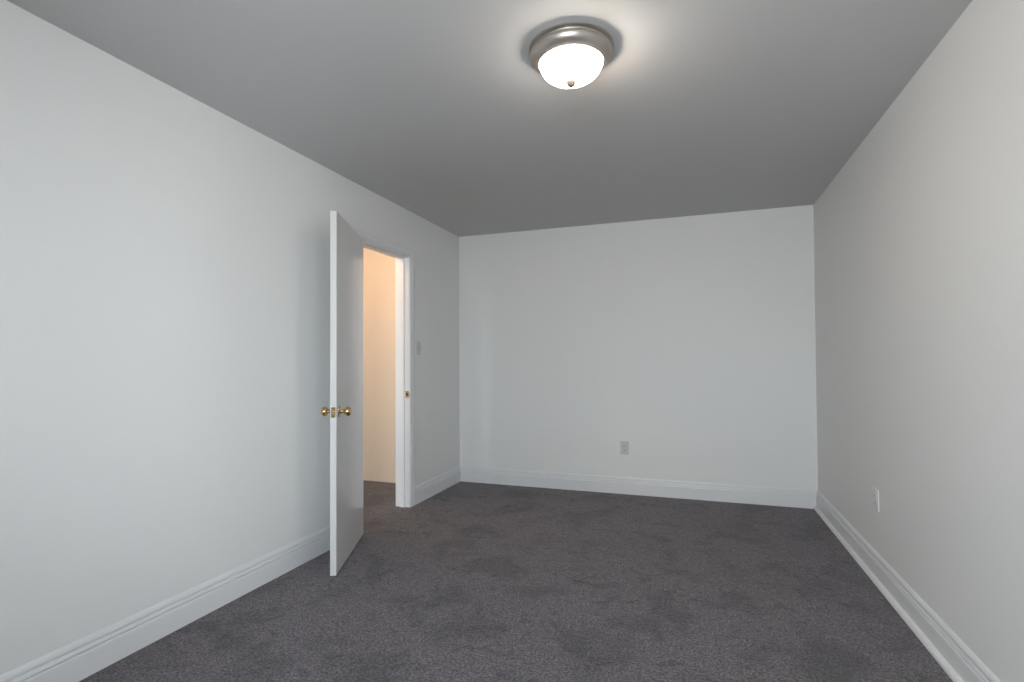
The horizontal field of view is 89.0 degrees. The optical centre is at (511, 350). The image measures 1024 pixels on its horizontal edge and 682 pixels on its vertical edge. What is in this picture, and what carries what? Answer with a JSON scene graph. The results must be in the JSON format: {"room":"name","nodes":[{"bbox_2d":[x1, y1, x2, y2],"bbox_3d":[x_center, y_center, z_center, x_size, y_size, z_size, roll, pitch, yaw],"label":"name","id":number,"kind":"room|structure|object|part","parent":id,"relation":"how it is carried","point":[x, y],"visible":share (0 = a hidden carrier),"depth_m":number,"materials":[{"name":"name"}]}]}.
{"room":"empty bedroom","nodes":[
{"label":"empty bedroom","id":0,"kind":"room"},
{"bbox_2d":[0,0,459,674],"bbox_3d":[-1.500,0.032,2.599,0.115,2.445,5.826,-1,-1,19],"label":"wall","id":1,"kind":"structure","parent":0,"point":[165,258],"depth_m":2.26,"materials":[{"name":"white paint"}]},
{"bbox_2d":[0,525,329,681],"bbox_3d":[-1.741,1.165,1.669,0.015,0.150,3.945,-1,-1,19],"label":"baseboard","id":2,"kind":"structure","parent":1,"relation":"attached to","point":[75,661],"depth_m":2.27,"materials":[{"name":"white paint"}]},
{"bbox_2d":[321,211,362,575],"bbox_3d":[-1.022,0.236,3.256,0.167,2.034,0.722,0,-1,-4],"label":"door","id":3,"kind":"structure","parent":1,"relation":"in","point":[346,246],"depth_m":3.11,"materials":[{"name":"white paint"}]},
{"bbox_3d":[-1.055,0.344,2.963,0.058,0.055,0.055,0,-1,-4],"label":"knob","id":4,"kind":"part","parent":3,"relation":"part of","materials":[{"name":"gold metal"}]},
{"bbox_3d":[-0.997,0.343,2.905,0.025,0.058,0.002,0,-1,-4],"label":"latch plate","id":5,"kind":"part","parent":3,"relation":"part of","materials":[{"name":"gold metal"}]},
{"bbox_3d":[-0.946,0.344,2.971,0.058,0.055,0.055,0,-1,-4],"label":"knob","id":6,"kind":"part","parent":3,"relation":"part of","materials":[{"name":"gold metal"}]},
{"bbox_2d":[352,227,413,506],"bbox_3d":[-1.022,0.217,3.970,0.148,2.119,0.838,-1,-1,19],"label":"trim","id":7,"kind":"structure","parent":1,"relation":"attached to","point":[404,257],"depth_m":4.30,"materials":[{"name":"white paint"}]},
{"bbox_3d":[-1.084,0.218,3.991,0.016,2.119,0.838,-1,-1,19],"label":"hall casing","id":8,"kind":"part","parent":7,"relation":"part of","materials":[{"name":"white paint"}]},
{"bbox_2d":[416,341,420,354],"bbox_3d":[-0.792,-0.023,4.439,0.016,0.118,0.072,-1,-1,19],"label":"light switch","id":9,"kind":"object","parent":1,"relation":"attached to","point":[418,343],"visible":1,"depth_m":4.43,"materials":[{"name":"grey plastic"}]},
{"bbox_2d":[414,466,460,504],"bbox_3d":[-0.665,1.215,4.765,0.015,0.150,0.922,-1,-1,19],"label":"baseboard","id":10,"kind":"structure","parent":1,"relation":"attached to","point":[425,490],"depth_m":4.70,"materials":[{"name":"white paint"}]},
{"bbox_2d":[363,247,395,482],"bbox_3d":[-1.277,0.079,5.254,1.207,2.445,0.115,-1,-1,19],"label":"wall","id":11,"kind":"structure","parent":0,"point":[379,365],"depth_m":5.21,"materials":[{"name":"beige paint"}]},
{"bbox_2d":[7,0,971,236],"bbox_3d":[-0.556,-1.262,2.231,4.582,0.120,5.941,-1,-1,19],"label":"ceiling","id":12,"kind":"structure","parent":0,"point":[440,110],"depth_m":2.40,"materials":[{"name":"grey paint"}]},
{"bbox_2d":[529,22,613,87],"bbox_3d":[0.236,-1.132,2.086,0.338,0.153,0.338,-1,-1,19],"label":"ceiling light","id":13,"kind":"object","parent":12,"relation":"attached to","point":[567,55],"visible":1,"depth_m":1.99,"materials":[{"name":"white glass"}]},
{"bbox_3d":[0.236,-1.115,2.085,0.250,0.074,0.250,-1,-1,19],"label":"lamp shade","id":14,"kind":"part","parent":13,"relation":"part of","materials":[{"name":"white glass"}]},
{"bbox_2d":[79,480,952,681],"bbox_3d":[-0.543,1.282,2.186,4.582,0.080,5.941,-1,-1,19],"label":"floor","id":15,"kind":"structure","parent":0,"point":[469,581],"depth_m":2.54,"materials":[{"name":"carpet"}]},
{"bbox_2d":[459,205,817,489],"bbox_3d":[0.977,0.058,4.761,3.146,2.445,0.115,-1,-1,19],"label":"wall","id":16,"kind":"structure","parent":0,"point":[688,341],"depth_m":4.62,"materials":[{"name":"white paint"}]},
{"bbox_2d":[620,441,628,454],"bbox_3d":[1.010,0.868,4.671,0.074,0.120,0.010,-1,-1,19],"label":"wall outlet","id":17,"kind":"object","parent":16,"relation":"attached to","point":[624,444],"visible":1,"depth_m":4.67,"materials":[{"name":"grey plastic"}]},
{"bbox_2d":[460,466,817,508],"bbox_3d":[0.962,1.204,4.679,3.146,0.150,0.015,-1,-1,19],"label":"baseboard","id":18,"kind":"structure","parent":16,"relation":"attached to","point":[734,493],"depth_m":4.59,"materials":[{"name":"white paint"}]},
{"bbox_2d":[813,0,1023,681],"bbox_3d":[1.560,-0.004,1.475,0.115,2.445,5.941,-1,-1,19],"label":"wall","id":19,"kind":"structure","parent":0,"point":[919,235],"depth_m":2.06,"materials":[{"name":"white paint"}]},
{"bbox_2d":[873,487,878,511],"bbox_3d":[1.972,0.804,2.824,0.010,0.120,0.074,-1,-1,19],"label":"wall outlet","id":20,"kind":"object","parent":19,"relation":"attached to","point":[875,490],"visible":1,"depth_m":2.81,"materials":[{"name":"white plastic"}]},
{"bbox_2d":[814,490,1000,681],"bbox_3d":[1.496,1.144,1.479,0.034,0.150,5.711,-1,-1,19],"label":"baseboard","id":21,"kind":"structure","parent":19,"relation":"attached to","point":[952,654],"depth_m":2.35,"materials":[{"name":"white paint"}]}
]}

